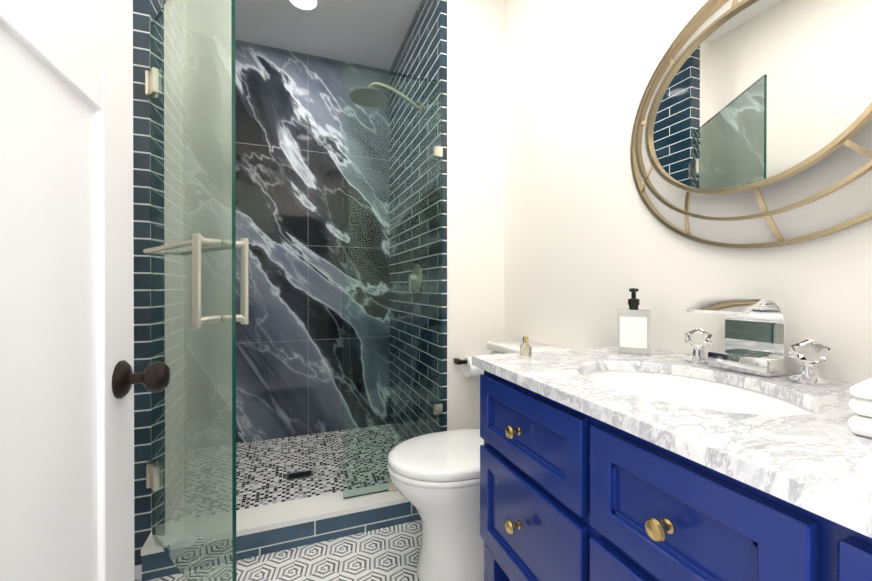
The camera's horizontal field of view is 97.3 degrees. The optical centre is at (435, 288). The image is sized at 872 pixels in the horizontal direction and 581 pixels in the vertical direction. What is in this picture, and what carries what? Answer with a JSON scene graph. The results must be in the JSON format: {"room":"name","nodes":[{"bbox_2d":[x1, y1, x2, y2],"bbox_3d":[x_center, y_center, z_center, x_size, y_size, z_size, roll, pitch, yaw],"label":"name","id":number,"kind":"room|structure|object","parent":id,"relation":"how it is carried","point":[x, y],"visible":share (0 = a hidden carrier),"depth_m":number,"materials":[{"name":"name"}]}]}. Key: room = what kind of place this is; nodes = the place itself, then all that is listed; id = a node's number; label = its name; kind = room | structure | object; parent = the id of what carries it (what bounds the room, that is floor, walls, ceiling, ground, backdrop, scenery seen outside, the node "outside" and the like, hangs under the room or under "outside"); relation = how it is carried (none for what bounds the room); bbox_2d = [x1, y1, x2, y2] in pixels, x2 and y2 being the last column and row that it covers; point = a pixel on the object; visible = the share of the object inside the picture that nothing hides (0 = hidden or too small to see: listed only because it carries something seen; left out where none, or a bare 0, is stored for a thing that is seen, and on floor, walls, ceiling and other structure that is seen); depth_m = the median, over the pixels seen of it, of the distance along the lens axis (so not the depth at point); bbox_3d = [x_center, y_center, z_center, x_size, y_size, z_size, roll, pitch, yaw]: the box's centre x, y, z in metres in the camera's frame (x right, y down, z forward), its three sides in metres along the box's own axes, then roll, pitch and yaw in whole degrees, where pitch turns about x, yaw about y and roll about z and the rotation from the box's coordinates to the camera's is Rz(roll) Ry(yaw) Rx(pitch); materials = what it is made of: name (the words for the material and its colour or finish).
{"room":"bathroom","nodes":[
{"label":"bathroom","id":0,"kind":"room"},
{"bbox_2d":[150,0,166,531],"bbox_3d":[-1.354,-0.290,1.956,0.140,2.700,1.070,0,0,-20],"label":"wall","id":1,"kind":"structure","parent":0,"point":[156,6],"depth_m":1.49,"materials":[{"name":"teal tile"}]},
{"bbox_2d":[143,0,248,580],"bbox_3d":[-0.807,-0.033,1.256,0.394,1.930,0.635,0,0,-20],"label":"shower door","id":2,"kind":"structure","parent":1,"relation":"attached to","point":[195,244],"depth_m":1.17,"materials":[{"name":"clear glass"}]},
{"bbox_2d":[135,520,421,580],"bbox_3d":[-0.023,1.065,0.563,1.740,0.001,2.320,0,0,-20],"label":"floor","id":3,"kind":"structure","parent":0,"point":[390,553],"depth_m":1.50,"materials":[{"name":"tile"}]},
{"bbox_2d":[387,339,566,580],"bbox_3d":[0.167,0.648,1.502,0.721,0.828,0.430,0,0,-20],"label":"toilet","id":4,"kind":"object","parent":3,"relation":"on","point":[435,478],"visible":0.54,"depth_m":1.35,"materials":[{"name":"white ceramic"}]},
{"bbox_2d":[472,288,871,580],"bbox_3d":[0.518,0.532,0.729,0.604,1.065,0.912,0,0,-20],"label":"bathroom vanity","id":5,"kind":"object","parent":3,"relation":"on","point":[744,455],"visible":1,"depth_m":0.62,"materials":[{"name":"blue wood"}]},
{"bbox_2d":[520,336,531,355],"bbox_3d":[0.251,0.159,1.072,0.032,0.052,0.032,0,0,-20],"label":"bottle","id":6,"kind":"object","parent":5,"relation":"on","point":[525,348],"depth_m":1.06,"materials":[{"name":"clear glass"}]},
{"bbox_2d":[617,288,649,354],"bbox_3d":[0.569,0.091,1.105,0.085,0.186,0.090,0,0,-20],"label":"soap dispenser","id":7,"kind":"object","parent":5,"relation":"on","point":[633,323],"depth_m":1.09,"materials":[{"name":"white"}]},
{"bbox_2d":[684,296,830,384],"bbox_3d":[0.668,0.102,0.859,0.148,0.168,0.286,0,0,-20],"label":"faucet","id":8,"kind":"object","parent":5,"relation":"on","point":[754,353],"depth_m":0.85,"materials":[{"name":"silver metal"}]},
{"bbox_2d":[847,378,871,437],"bbox_3d":[0.716,0.155,0.467,0.334,0.064,0.285,0,0,-20],"label":"towel","id":9,"kind":"object","parent":5,"relation":"on","point":[859,410],"depth_m":0.49,"materials":[{"name":"white fabric"}]},
{"bbox_2d":[235,40,389,443],"bbox_3d":[-0.978,-0.293,2.667,1.340,2.700,0.001,0,0,-20],"label":"wall","id":10,"kind":"structure","parent":0,"point":[291,182],"depth_m":2.70,"materials":[{"name":"stone"}]},
{"bbox_2d":[133,0,503,566],"bbox_3d":[-0.455,-0.289,1.720,1.740,2.700,0.001,0,0,-20],"label":"wall","id":11,"kind":"structure","parent":0,"point":[472,178],"depth_m":1.93,"materials":[{"name":"white paint"}]},
{"bbox_2d":[141,483,421,580],"bbox_3d":[-0.529,1.001,1.666,1.200,0.120,0.156,0,0,-20],"label":"shower curb","id":12,"kind":"structure","parent":11,"relation":"attached to","point":[272,528],"depth_m":1.61,"materials":[{"name":"stone"}]},
{"bbox_2d":[343,64,442,498],"bbox_3d":[-0.192,-0.030,1.792,0.473,1.939,0.024,0,0,-20],"label":"glass panel","id":13,"kind":"object","parent":12,"relation":"on","point":[437,406],"visible":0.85,"depth_m":1.79,"materials":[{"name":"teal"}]},
{"bbox_2d":[454,357,483,377],"bbox_3d":[0.186,0.388,1.905,0.172,0.100,0.103,0,0,-20],"label":"paper holder","id":14,"kind":"object","parent":11,"relation":"attached to","point":[470,370],"visible":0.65,"depth_m":1.87,"materials":[{"name":"white paper"}]},
{"bbox_2d":[236,424,401,509],"bbox_3d":[-0.795,1.027,2.180,1.340,0.003,1.050,0,0,-20],"label":"floor","id":15,"kind":"structure","parent":0,"point":[273,471],"depth_m":2.25,"materials":[{"name":"tile"}]},
{"bbox_2d":[235,0,420,70],"bbox_3d":[-0.335,-1.638,1.392,1.740,0.001,2.830,0,0,-20],"label":"ceiling","id":16,"kind":"structure","parent":0,"point":[370,33],"depth_m":2.42,"materials":[{"name":"white paint"}]},
{"bbox_2d":[284,0,322,13],"bbox_3d":[-0.752,-1.635,2.170,0.222,0.012,0.222,0,0,-20],"label":"recessed light","id":17,"kind":"object","parent":16,"relation":"in","point":[308,6],"visible":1,"depth_m":2.22,"materials":[{"name":"white paint"}]},
{"bbox_2d":[390,0,440,441],"bbox_3d":[-0.164,-0.292,2.399,0.001,2.700,1.070,0,0,-20],"label":"wall","id":18,"kind":"structure","parent":0,"point":[418,55],"depth_m":2.27,"materials":[{"name":"teal tile"}]},
{"bbox_2d":[349,82,422,113],"bbox_3d":[-0.272,-1.058,2.105,0.404,0.134,0.210,0,0,-20],"label":"shower head","id":19,"kind":"object","parent":18,"relation":"attached to","point":[371,94],"depth_m":2.08},
{"bbox_2d":[409,264,421,293],"bbox_3d":[-0.134,-0.059,2.246,0.049,0.175,0.170,0,0,-20],"label":"shower valve","id":20,"kind":"object","parent":18,"relation":"attached to","point":[413,280],"depth_m":2.23,"materials":[{"name":"silver metal"}]},
{"bbox_2d":[504,0,871,382],"bbox_3d":[0.667,-0.287,1.199,0.001,2.700,1.760,0,0,-20],"label":"wall","id":21,"kind":"structure","parent":0,"point":[590,240],"depth_m":1.29,"materials":[{"name":"white paint"}]},
{"bbox_2d":[630,0,871,247],"bbox_3d":[0.733,-0.436,0.881,0.093,0.680,0.746,0,0,-20],"label":"mirror","id":22,"kind":"object","parent":21,"relation":"attached to","point":[755,96],"visible":0.98,"depth_m":0.85,"materials":[{"name":"gold metal"}]},
{"label":"wall","id":23,"kind":"structure","parent":0,"visible":0},
{"bbox_2d":[0,0,169,580],"bbox_3d":[-0.415,0.045,0.350,0.108,2.018,0.842,0,0,-20],"label":"door","id":24,"kind":"structure","parent":23,"relation":"in","point":[69,378],"depth_m":0.53,"materials":[{"name":"white wood"}]}
]}

